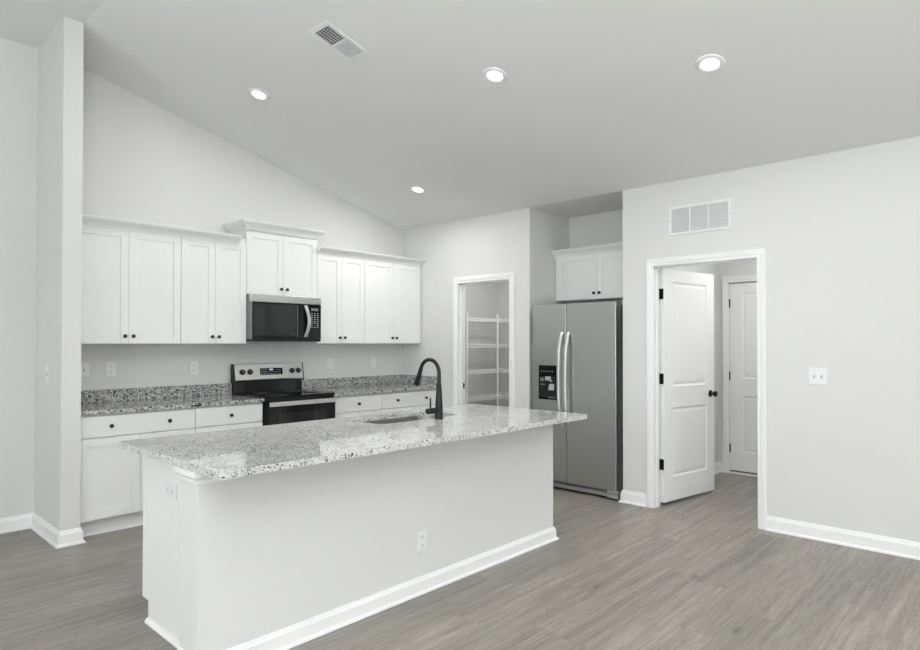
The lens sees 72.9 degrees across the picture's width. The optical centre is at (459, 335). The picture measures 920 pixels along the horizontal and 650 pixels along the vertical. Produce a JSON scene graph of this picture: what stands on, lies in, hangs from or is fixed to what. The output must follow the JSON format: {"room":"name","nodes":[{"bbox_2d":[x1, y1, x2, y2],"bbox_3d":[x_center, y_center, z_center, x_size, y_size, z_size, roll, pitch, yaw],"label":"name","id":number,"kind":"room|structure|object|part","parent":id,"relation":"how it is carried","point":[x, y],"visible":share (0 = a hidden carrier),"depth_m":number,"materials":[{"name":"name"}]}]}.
{"room":"kitchen","nodes":[
{"label":"kitchen","id":0,"kind":"room"},
{"bbox_2d":[34,17,83,530],"bbox_3d":[-2.943,-0.376,4.558,0.679,3.649,0.120,-1,-1,43],"label":"wall","id":1,"kind":"structure","parent":0,"point":[58,325],"depth_m":4.36,"materials":[{"name":"paint"}]},
{"bbox_2d":[45,366,48,381],"bbox_3d":[-2.986,0.276,4.497,0.074,0.118,0.017,-1,-1,43],"label":"light switch","id":2,"kind":"object","parent":1,"relation":"attached to","point":[47,367],"visible":1,"depth_m":4.49,"materials":[{"name":"white plastic"}]},
{"bbox_2d":[0,37,495,517],"bbox_3d":[-2.886,-0.369,5.197,0.110,3.649,10.065,-1,-1,43],"label":"wall","id":3,"kind":"structure","parent":0,"point":[143,161],"depth_m":5.33,"materials":[{"name":"paint"}]},
{"bbox_2d":[0,513,85,548],"bbox_3d":[-4.447,1.376,2.907,0.709,0.107,4.618,-1,-1,43],"label":"baseboard","id":4,"kind":"structure","parent":3,"relation":"attached to","point":[53,536],"depth_m":4.49,"materials":[{"name":"white paint"}]},
{"bbox_2d":[81,362,88,376],"bbox_3d":[-3.001,0.273,4.975,0.017,0.118,0.074,-1,-1,43],"label":"light switch","id":5,"kind":"object","parent":3,"relation":"attached to","point":[84,365],"visible":0.84,"depth_m":4.98,"materials":[{"name":"white plastic"}]},
{"bbox_2d":[106,362,115,375],"bbox_3d":[-2.871,0.274,5.120,0.009,0.118,0.074,-1,-1,43],"label":"wall outlet","id":6,"kind":"object","parent":3,"relation":"attached to","point":[110,366],"visible":1,"depth_m":5.12,"materials":[{"name":"white plastic"}]},
{"bbox_2d":[81,225,180,343],"bbox_3d":[-2.733,-0.413,5.017,0.360,0.958,0.834,-1,-1,43],"label":"upper cabinet","id":7,"kind":"object","parent":3,"relation":"attached to","point":[131,280],"visible":0.84,"depth_m":4.93,"materials":[{"name":"white paint"}]},
{"bbox_3d":[-2.763,-0.387,4.779,0.019,0.894,0.406,-1,-1,43],"label":"door","id":8,"kind":"part","parent":7,"relation":"part of","materials":[{"name":"white paint"}]},
{"bbox_3d":[-2.485,-0.384,5.077,0.019,0.894,0.406,-1,-1,43],"label":"door","id":9,"kind":"part","parent":7,"relation":"part of","materials":[{"name":"white paint"}]},
{"bbox_2d":[82,214,242,243],"bbox_3d":[-2.421,-0.863,5.084,0.070,0.070,1.348,-1,-1,43],"label":"crown molding","id":10,"kind":"structure","parent":7,"relation":"attached to","point":[88,220],"depth_m":5.05,"materials":[{"name":"white paint"}]},
{"bbox_2d":[81,383,229,403],"bbox_3d":[-2.656,0.493,5.338,0.020,0.104,1.423,-1,-1,43],"label":"backsplash","id":11,"kind":"structure","parent":3,"relation":"attached to","point":[143,393],"depth_m":5.34,"materials":[{"name":"grey stone"}]},
{"bbox_2d":[190,361,197,373],"bbox_3d":[-2.402,0.288,5.622,0.009,0.118,0.074,-1,-1,43],"label":"wall outlet","id":12,"kind":"object","parent":3,"relation":"attached to","point":[193,364],"visible":1,"depth_m":5.62,"materials":[{"name":"white plastic"}]},
{"bbox_2d":[180,237,246,343],"bbox_3d":[-2.247,-0.407,5.538,0.360,0.958,0.587,-1,-1,43],"label":"upper cabinet","id":13,"kind":"object","parent":3,"relation":"attached to","point":[213,273],"visible":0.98,"depth_m":5.42,"materials":[{"name":"white paint"}]},
{"bbox_3d":[-2.244,-0.381,5.335,0.019,0.894,0.291,-1,-1,43],"label":"door","id":14,"kind":"part","parent":13,"relation":"part of","materials":[{"name":"white paint"}]},
{"bbox_3d":[-2.044,-0.379,5.549,0.019,0.894,0.291,-1,-1,43],"label":"door","id":15,"kind":"part","parent":13,"relation":"part of","materials":[{"name":"white paint"}]},
{"bbox_2d":[231,230,316,297],"bbox_3d":[-1.788,-0.700,6.032,0.360,0.650,0.752,-1,-1,43],"label":"upper cabinet","id":16,"kind":"object","parent":3,"relation":"attached to","point":[276,264],"visible":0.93,"depth_m":5.90,"materials":[{"name":"white paint"}]},
{"bbox_3d":[-1.814,-0.669,5.798,0.019,0.574,0.374,-1,-1,43],"label":"door","id":17,"kind":"part","parent":16,"relation":"part of","materials":[{"name":"white paint"}]},
{"bbox_2d":[223,219,326,239],"bbox_3d":[-1.773,-0.998,6.021,0.400,0.078,0.893,-1,-1,43],"label":"crown molding","id":18,"kind":"structure","parent":16,"relation":"attached to","point":[243,224],"depth_m":5.82,"materials":[{"name":"white paint"}]},
{"bbox_2d":[246,294,320,341],"bbox_3d":[-1.759,-0.159,5.998,0.438,0.430,0.746,-1,-1,43],"label":"microwave oven","id":19,"kind":"object","parent":16,"relation":"attached to","point":[269,318],"visible":0.97,"depth_m":5.83,"materials":[{"name":"silver metal"}]},
{"bbox_3d":[-1.699,-0.137,5.816,0.026,0.336,0.536,-1,-1,43],"label":"door","id":20,"kind":"part","parent":19,"relation":"part of","materials":[{"name":"black glass"}]},
{"bbox_3d":[-1.770,0.045,6.007,0.390,0.023,0.746,-1,-1,43],"label":"panel","id":21,"kind":"part","parent":19,"relation":"part of","materials":[{"name":"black metal"}]},
{"bbox_3d":[-1.552,-0.136,5.954,0.002,0.310,0.005,-1,-1,43],"label":"window trim","id":22,"kind":"part","parent":19,"relation":"part of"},
{"bbox_3d":[-1.472,-0.140,6.013,0.065,0.305,0.028,0,-1,-2],"label":"handle","id":23,"kind":"part","parent":19,"relation":"part of","materials":[{"name":"silver metal"}]},
{"bbox_3d":[-1.448,-0.134,6.085,0.026,0.336,0.196,-1,-1,43],"label":"control panel","id":24,"kind":"part","parent":19,"relation":"part of","materials":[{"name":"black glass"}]},
{"bbox_3d":[-1.557,-0.666,6.073,0.019,0.574,0.374,-1,-1,43],"label":"door","id":25,"kind":"part","parent":16,"relation":"part of","materials":[{"name":"white paint"}]},
{"bbox_2d":[327,358,332,368],"bbox_3d":[-1.397,0.302,6.699,0.009,0.118,0.074,-1,-1,43],"label":"wall outlet","id":26,"kind":"object","parent":3,"relation":"attached to","point":[329,360],"visible":1,"depth_m":6.69,"materials":[{"name":"white plastic"}]},
{"bbox_2d":[299,248,364,343],"bbox_3d":[-1.328,-0.396,6.522,0.360,0.958,0.594,-1,-1,43],"label":"upper cabinet","id":27,"kind":"object","parent":3,"relation":"attached to","point":[340,280],"visible":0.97,"depth_m":6.42,"materials":[{"name":"white paint"}]},
{"bbox_3d":[-1.327,-0.370,6.318,0.019,0.894,0.295,-1,-1,43],"label":"door","id":28,"kind":"part","parent":27,"relation":"part of","materials":[{"name":"white paint"}]},
{"bbox_3d":[-1.124,-0.367,6.535,0.019,0.894,0.295,-1,-1,43],"label":"door","id":29,"kind":"part","parent":27,"relation":"part of","materials":[{"name":"white paint"}]},
{"bbox_2d":[302,375,402,389],"bbox_3d":[-1.168,0.511,6.933,0.020,0.104,1.434,-1,-1,43],"label":"backsplash","id":30,"kind":"structure","parent":3,"relation":"attached to","point":[385,379],"depth_m":6.88,"materials":[{"name":"grey stone"}]},
{"bbox_2d":[371,357,375,367],"bbox_3d":[-0.991,0.309,7.133,0.009,0.118,0.074,-1,-1,43],"label":"wall outlet","id":31,"kind":"object","parent":3,"relation":"attached to","point":[373,360],"visible":1,"depth_m":7.13,"materials":[{"name":"white plastic"}]},
{"bbox_2d":[363,260,420,343],"bbox_3d":[-0.839,-0.390,7.046,0.360,0.958,0.834,-1,-1,43],"label":"upper cabinet","id":32,"kind":"object","parent":3,"relation":"attached to","point":[392,290],"visible":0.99,"depth_m":6.91,"materials":[{"name":"white paint"}]},
{"bbox_2d":[317,246,425,266],"bbox_3d":[-0.906,-0.844,6.707,0.070,0.070,1.431,-1,-1,43],"label":"crown molding","id":33,"kind":"structure","parent":32,"relation":"attached to","point":[322,250],"depth_m":6.64,"materials":[{"name":"white paint"}]},
{"bbox_3d":[-0.882,-0.364,6.794,0.019,0.894,0.405,-1,-1,43],"label":"door","id":34,"kind":"part","parent":32,"relation":"part of","materials":[{"name":"white paint"}]},
{"bbox_3d":[-0.605,-0.361,7.091,0.019,0.894,0.405,-1,-1,43],"label":"door","id":35,"kind":"part","parent":32,"relation":"part of","materials":[{"name":"white paint"}]},
{"bbox_2d":[0,0,919,229],"bbox_3d":[0.486,-1.836,2.159,9.215,1.075,10.400,-1,-1,43],"label":"ceiling","id":36,"kind":"structure","parent":0,"point":[598,100],"depth_m":4.28,"materials":[{"name":"paint"}]},
{"bbox_2d":[248,88,269,100],"bbox_3d":[-1.592,-1.910,4.933,0.162,0.048,0.168,1,-1,-43],"label":"recessed light","id":37,"kind":"object","parent":36,"relation":"in","point":[256,93],"visible":1,"depth_m":4.92,"materials":[{"name":"white plastic"}]},
{"bbox_2d":[308,21,367,61],"bbox_3d":[-0.799,-1.934,4.105,0.204,0.090,0.335,-1,-1,43],"label":"ceiling vent","id":38,"kind":"object","parent":36,"relation":"in","point":[328,34],"visible":1,"depth_m":4.10,"materials":[{"name":"white plastic"}]},
{"bbox_2d":[410,185,425,192],"bbox_3d":[-0.420,-1.460,6.218,0.162,0.048,0.168,1,-1,-43],"label":"recessed light","id":39,"kind":"object","parent":36,"relation":"in","point":[415,188],"visible":1,"depth_m":6.20,"materials":[{"name":"white plastic"}]},
{"bbox_2d":[483,67,506,82],"bbox_3d":[0.235,-1.743,4.175,0.162,0.048,0.168,1,-1,-43],"label":"recessed light","id":40,"kind":"object","parent":36,"relation":"in","point":[491,74],"visible":1,"depth_m":4.16,"materials":[{"name":"white plastic"}]},
{"bbox_2d":[695,54,724,72],"bbox_3d":[1.488,-1.619,3.708,0.162,0.048,0.168,1,-1,-43],"label":"recessed light","id":41,"kind":"object","parent":36,"relation":"in","point":[708,63],"visible":1,"depth_m":3.69,"materials":[{"name":"white plastic"}]},
{"bbox_2d":[0,472,919,649],"bbox_3d":[0.452,1.476,2.153,9.500,0.100,10.600,-1,-1,43],"label":"floor","id":42,"kind":"structure","parent":0,"point":[698,571],"depth_m":3.49,"materials":[{"name":"grey wood"}]},
{"bbox_2d":[80,408,194,536],"bbox_3d":[-2.626,1.013,4.898,0.658,0.879,0.828,-1,-1,43],"label":"base cabinet","id":43,"kind":"object","parent":42,"relation":"on","point":[111,476],"visible":0.5,"depth_m":4.58,"materials":[{"name":"white paint"}]},
{"bbox_3d":[-2.556,1.031,4.549,0.019,0.580,0.410,-1,-1,43],"label":"door","id":44,"kind":"part","parent":43,"relation":"part of","materials":[{"name":"white paint"}]},
{"bbox_3d":[-2.414,0.659,4.704,0.019,0.150,0.824,-1,-1,43],"label":"drawer","id":45,"kind":"part","parent":43,"relation":"part of","materials":[{"name":"white paint"}]},
{"bbox_3d":[-2.273,1.034,4.851,0.019,0.580,0.410,-1,-1,43],"label":"door","id":46,"kind":"part","parent":43,"relation":"part of","materials":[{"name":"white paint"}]},
{"bbox_2d":[81,383,263,415],"bbox_3d":[-2.424,0.507,5.121,0.655,0.136,1.423,-1,-1,43],"label":"countertop","id":47,"kind":"structure","parent":43,"relation":"on","point":[123,400],"depth_m":5.17,"materials":[{"name":"grey stone"}]},
{"bbox_2d":[194,402,262,432],"bbox_3d":[-2.141,1.019,5.418,0.658,0.879,0.591,-1,-1,43],"label":"base cabinet","id":48,"kind":"object","parent":42,"relation":"on","point":[223,417],"visible":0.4,"depth_m":5.20,"materials":[{"name":"white paint"}]},
{"bbox_3d":[-2.030,1.037,5.112,0.019,0.580,0.292,-1,-1,43],"label":"door","id":49,"kind":"part","parent":48,"relation":"part of","materials":[{"name":"white paint"}]},
{"bbox_3d":[-1.828,1.039,5.328,0.019,0.580,0.292,-1,-1,43],"label":"door","id":50,"kind":"part","parent":48,"relation":"part of","materials":[{"name":"white paint"}]},
{"bbox_2d":[231,362,336,425],"bbox_3d":[-1.652,0.856,5.889,0.678,1.175,0.746,-1,-1,43],"label":"electric range","id":51,"kind":"object","parent":42,"relation":"on","point":[279,384],"visible":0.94,"depth_m":5.85,"materials":[{"name":"black metal"}]},
{"bbox_3d":[-1.871,0.353,6.099,0.074,0.160,0.730,-1,-1,43],"label":"control panel","id":52,"kind":"part","parent":51,"relation":"part of","materials":[{"name":"silver metal"}]},
{"bbox_3d":[-1.846,0.348,6.093,0.016,0.065,0.243,-1,-1,43],"label":"display panel","id":53,"kind":"part","parent":51,"relation":"part of","materials":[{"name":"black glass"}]},
{"bbox_2d":[235,389,334,398],"bbox_3d":[-1.646,0.550,5.879,0.560,0.017,0.722,-1,-1,43],"label":"cooktop","id":54,"kind":"object","parent":51,"relation":"in","point":[257,393],"depth_m":5.83,"materials":[{"name":"black glass"}]},
{"bbox_3d":[-1.438,0.934,5.682,0.028,0.705,0.708,-1,-1,43],"label":"oven door","id":55,"kind":"part","parent":51,"relation":"part of","materials":[{"name":"black glass"}]},
{"bbox_3d":[-1.418,0.605,5.668,0.030,0.040,0.702,-1,-1,43],"label":"handle","id":56,"kind":"part","parent":51,"relation":"part of","materials":[{"name":"silver metal"}]},
{"bbox_2d":[142,425,558,649],"bbox_3d":[-0.494,1.008,3.775,0.840,0.869,2.621,-1,-1,43],"label":"kitchen island","id":57,"kind":"object","parent":42,"relation":"on","point":[286,559],"visible":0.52,"depth_m":3.08,"materials":[{"name":"white paint"}]},
{"bbox_3d":[-1.384,0.999,2.974,0.630,0.869,0.018,-1,-1,43],"label":"panel","id":58,"kind":"part","parent":57,"relation":"part of","materials":[{"name":"white paint"}]},
{"bbox_3d":[-1.369,1.421,2.931,0.554,0.022,0.018,-1,-1,43],"label":"shoe molding","id":59,"kind":"part","parent":57,"relation":"part of","materials":[{"name":"white paint"}]},
{"bbox_2d":[165,481,176,500],"bbox_3d":[-1.368,0.735,2.943,0.118,0.074,0.009,-1,-1,43],"label":"wall outlet","id":60,"kind":"object","parent":57,"relation":"attached to","point":[170,489],"visible":1,"depth_m":2.94,"materials":[{"name":"white plastic"}]},
{"bbox_3d":[-1.100,0.590,2.671,0.206,0.057,0.166,-1,-1,43],"label":"cap trim","id":61,"kind":"part","parent":57,"relation":"part of","materials":[{"name":"white paint"}]},
{"bbox_2d":[120,404,586,479],"bbox_3d":[-0.416,0.556,3.746,1.098,0.031,2.662,-1,-1,43],"label":"island countertop","id":62,"kind":"structure","parent":57,"relation":"on","point":[240,452],"depth_m":3.24,"materials":[{"name":"white stone"}]},
{"bbox_2d":[365,415,434,423],"bbox_3d":[-0.374,0.674,4.178,0.400,0.194,0.750,-1,-1,43],"label":"undermount sink","id":63,"kind":"object","parent":62,"relation":"in","point":[411,418],"visible":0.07,"depth_m":4.39,"materials":[{"name":"silver metal"}]},
{"bbox_2d":[414,358,442,418],"bbox_3d":[-0.240,0.346,4.115,0.259,0.398,0.138,-1,-1,43],"label":"kitchen faucet","id":64,"kind":"object","parent":62,"relation":"on","point":[438,410],"visible":1,"depth_m":4.06,"materials":[{"name":"black metal"}]},
{"bbox_3d":[-0.200,0.233,4.135,0.196,0.174,0.025,-1,-1,43],"label":"spout","id":65,"kind":"part","parent":64,"relation":"part of","materials":[{"name":"black metal"}]},
{"bbox_3d":[-0.178,0.486,4.031,0.038,0.038,0.102,-1,-1,43],"label":"handle","id":66,"kind":"part","parent":64,"relation":"part of","materials":[{"name":"black metal"}]},
{"bbox_3d":[-0.264,1.395,3.556,0.210,0.090,2.621,-1,-1,43],"label":"baseboard","id":67,"kind":"part","parent":57,"relation":"part of","materials":[{"name":"white paint"}]},
{"bbox_2d":[417,529,426,552],"bbox_3d":[-0.214,1.151,3.496,0.009,0.118,0.074,-1,-1,43],"label":"wall outlet","id":68,"kind":"object","parent":57,"relation":"attached to","point":[421,535],"visible":1,"depth_m":3.49,"materials":[{"name":"white plastic"}]},
{"bbox_2d":[335,393,381,417],"bbox_3d":[-1.230,1.030,6.394,0.658,0.879,0.603,-1,-1,43],"label":"base cabinet","id":69,"kind":"object","parent":42,"relation":"on","point":[366,404],"visible":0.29,"depth_m":6.20,"materials":[{"name":"white paint"}]},
{"bbox_3d":[-1.121,1.048,6.086,0.019,0.580,0.298,-1,-1,43],"label":"door","id":70,"kind":"part","parent":69,"relation":"part of","materials":[{"name":"white paint"}]},
{"bbox_3d":[-0.915,1.050,6.306,0.019,0.580,0.298,-1,-1,43],"label":"door","id":71,"kind":"part","parent":69,"relation":"part of","materials":[{"name":"white paint"}]},
{"bbox_2d":[381,389,435,412],"bbox_3d":[-0.735,1.036,6.925,0.658,0.879,0.846,-1,-1,43],"label":"base cabinet","id":72,"kind":"object","parent":42,"relation":"on","point":[419,399],"visible":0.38,"depth_m":6.68,"materials":[{"name":"white paint"}]},
{"bbox_2d":[302,375,436,396],"bbox_3d":[-0.942,0.525,6.710,0.655,0.136,1.452,-1,-1,43],"label":"countertop","id":73,"kind":"structure","parent":72,"relation":"on","point":[344,386],"depth_m":6.79,"materials":[{"name":"grey stone"}]},
{"bbox_3d":[-0.670,1.053,6.569,0.019,0.580,0.409,-1,-1,43],"label":"door","id":74,"kind":"part","parent":72,"relation":"part of","materials":[{"name":"white paint"}]},
{"bbox_3d":[-0.389,1.057,6.871,0.019,0.580,0.409,-1,-1,43],"label":"door","id":75,"kind":"part","parent":72,"relation":"part of","materials":[{"name":"white paint"}]},
{"bbox_2d":[466,312,467,403],"bbox_3d":[0.087,0.598,7.652,0.022,1.770,0.022,-1,-1,43],"label":"pole","id":76,"kind":"object","parent":42,"relation":"on","point":[466,312],"visible":0.71,"depth_m":7.65,"materials":[{"name":"white metal"}]},
{"bbox_2d":[497,314,497,405],"bbox_3d":[0.488,0.603,8.082,0.022,1.770,0.022,-1,-1,43],"label":"pole","id":77,"kind":"object","parent":42,"relation":"on","point":[497,314],"visible":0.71,"depth_m":8.07,"materials":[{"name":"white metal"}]},
{"bbox_2d":[533,301,622,499],"bbox_3d":[1.271,0.582,6.034,0.905,1.770,0.822,-1,-1,43],"label":"refrigerator","id":78,"kind":"object","parent":42,"relation":"on","point":[578,347],"visible":0.81,"depth_m":5.71,"materials":[{"name":"silver metal"}]},
{"bbox_3d":[0.874,0.538,5.990,0.386,1.672,0.072,-1,-1,43],"label":"freezer door","id":79,"kind":"part","parent":78,"relation":"part of","materials":[{"name":"silver metal"}]},
{"bbox_3d":[0.938,0.407,5.834,0.076,0.885,0.033,1,-1,-37],"label":"handle","id":80,"kind":"part","parent":78,"relation":"part of","materials":[{"name":"silver metal"}]},
{"bbox_3d":[0.991,0.407,5.785,0.076,0.885,0.033,1,-1,-37],"label":"handle","id":81,"kind":"part","parent":78,"relation":"part of","materials":[{"name":"silver metal"}]},
{"bbox_3d":[1.207,0.535,5.680,0.513,1.672,0.072,-1,-1,43],"label":"door","id":82,"kind":"part","parent":78,"relation":"part of","materials":[{"name":"silver metal"}]},
{"bbox_2d":[496,281,508,406],"bbox_3d":[1.194,0.117,8.189,1.767,2.745,0.115,-1,-1,43],"label":"wall","id":83,"kind":"structure","parent":0,"point":[502,288],"depth_m":8.67,"materials":[{"name":"paint"}]},
{"bbox_2d":[465,392,508,402],"bbox_3d":[0.595,0.808,7.546,1.750,0.077,1.624,-1,-1,43],"label":"wire shelf","id":84,"kind":"object","parent":83,"relation":"attached to","point":[488,395],"visible":0.28,"depth_m":8.10,"materials":[{"name":"white metal"}]},
{"bbox_2d":[465,368,508,375],"bbox_3d":[0.595,0.471,7.550,1.750,0.077,1.624,-1,-1,43],"label":"wire shelf","id":85,"kind":"object","parent":83,"relation":"attached to","point":[480,370],"visible":0.27,"depth_m":8.07,"materials":[{"name":"white metal"}]},
{"bbox_2d":[465,317,508,323],"bbox_3d":[0.596,-0.188,7.557,1.750,0.077,1.624,-1,-1,43],"label":"wire shelf","id":86,"kind":"object","parent":83,"relation":"attached to","point":[469,319],"visible":0.34,"depth_m":7.99,"materials":[{"name":"white metal"}]},
{"bbox_2d":[465,344,508,349],"bbox_3d":[0.596,0.138,7.553,1.750,0.077,1.624,-1,-1,43],"label":"wire shelf","id":87,"kind":"object","parent":83,"relation":"attached to","point":[475,346],"visible":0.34,"depth_m":7.93,"materials":[{"name":"white metal"}]},
{"bbox_2d":[536,209,569,304],"bbox_3d":[1.285,0.104,6.907,0.115,2.745,1.635,-1,-1,43],"label":"wall","id":88,"kind":"structure","parent":0,"point":[552,230],"depth_m":6.43,"materials":[{"name":"paint"}]},
{"bbox_2d":[551,242,622,257],"bbox_3d":[1.340,-0.849,6.144,1.015,0.070,0.070,-1,-1,43],"label":"crown molding","id":89,"kind":"structure","parent":88,"relation":"attached to","point":[614,247],"depth_m":6.20,"materials":[{"name":"white paint"}]},
{"bbox_2d":[570,210,622,303],"bbox_3d":[1.593,0.099,6.407,1.019,2.745,0.115,-1,-1,43],"label":"wall","id":90,"kind":"structure","parent":0,"point":[606,227],"depth_m":6.50,"materials":[{"name":"paint"}]},
{"bbox_2d":[556,251,622,302],"bbox_3d":[1.449,-0.619,6.259,1.017,0.513,0.309,-1,-1,43],"label":"upper cabinet","id":91,"kind":"object","parent":90,"relation":"attached to","point":[591,277],"visible":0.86,"depth_m":6.24,"materials":[{"name":"white paint"}]},
{"bbox_3d":[1.196,-0.590,6.338,0.466,0.449,0.019,-1,-1,43],"label":"door","id":92,"kind":"part","parent":91,"relation":"part of","materials":[{"name":"white paint"}]},
{"bbox_3d":[1.538,-0.593,6.018,0.466,0.449,0.019,-1,-1,43],"label":"door","id":93,"kind":"part","parent":91,"relation":"part of","materials":[{"name":"white paint"}]},
{"bbox_2d":[403,136,919,542],"bbox_3d":[2.644,0.079,4.442,9.000,2.745,0.115,-1,-1,43],"label":"wall","id":94,"kind":"structure","parent":0,"point":[839,231],"depth_m":4.49,"materials":[{"name":"paint"}]},
{"bbox_2d":[453,272,514,407],"bbox_3d":[0.276,0.417,6.633,0.852,2.111,0.136,-1,-1,43],"label":"door frame","id":95,"kind":"structure","parent":94,"relation":"in","point":[459,284],"depth_m":6.84,"materials":[{"name":"white paint"}]},
{"bbox_2d":[669,198,731,235],"bbox_3d":[1.931,-0.954,5.032,0.510,0.238,0.012,-1,-1,43],"label":"air vent","id":96,"kind":"object","parent":94,"relation":"in","point":[717,214],"visible":1,"depth_m":5.02,"materials":[{"name":"white plastic"}]},
{"bbox_2d":[646,248,767,529],"bbox_3d":[2.247,0.405,5.319,0.961,2.111,0.904,-1,-1,43],"label":"door","id":97,"kind":"structure","parent":94,"relation":"in","point":[680,393],"depth_m":5.39,"materials":[{"name":"white paint"}]},
{"bbox_3d":[2.308,0.536,5.787,0.064,0.064,0.169,1,-1,-37],"label":"knob","id":98,"kind":"part","parent":97,"relation":"part of","materials":[{"name":"black metal"}]},
{"bbox_2d":[809,368,827,384],"bbox_3d":[2.549,0.289,4.438,0.120,0.120,0.018,-1,-1,43],"label":"double light switch","id":99,"kind":"object","parent":94,"relation":"attached to","point":[817,376],"visible":1,"depth_m":4.44,"materials":[{"name":"white plastic"}]},
{"bbox_2d":[766,515,919,559],"bbox_3d":[4.088,1.384,2.980,4.910,0.107,0.030,-1,-1,43],"label":"baseboard","id":100,"kind":"structure","parent":94,"relation":"attached to","point":[855,539],"depth_m":4.30,"materials":[{"name":"white paint"}]},
{"bbox_2d":[663,264,717,462],"bbox_3d":[2.200,0.098,6.223,0.119,2.745,1.885,-1,-1,43],"label":"wall","id":101,"kind":"structure","parent":0,"point":[706,269],"depth_m":6.73,"materials":[{"name":"paint"}]},
{"bbox_2d":[618,462,722,506],"bbox_3d":[2.139,1.415,6.088,0.258,0.107,1.915,-1,-1,43],"label":"baseboard","id":102,"kind":"structure","parent":101,"relation":"attached to","point":[628,497],"depth_m":5.41,"materials":[{"name":"white paint"}]},
{"bbox_2d":[717,261,756,461],"bbox_3d":[3.462,0.099,6.257,1.680,2.745,0.115,-1,-1,43],"label":"wall","id":103,"kind":"structure","parent":0,"point":[748,267],"depth_m":6.76,"materials":[{"name":"paint"}]},
{"bbox_2d":[722,275,757,476],"bbox_3d":[3.224,0.418,6.461,0.942,2.111,0.136,-1,-1,43],"label":"door","id":104,"kind":"structure","parent":103,"relation":"in","point":[739,293],"depth_m":6.64,"materials":[{"name":"white paint"}]}
]}

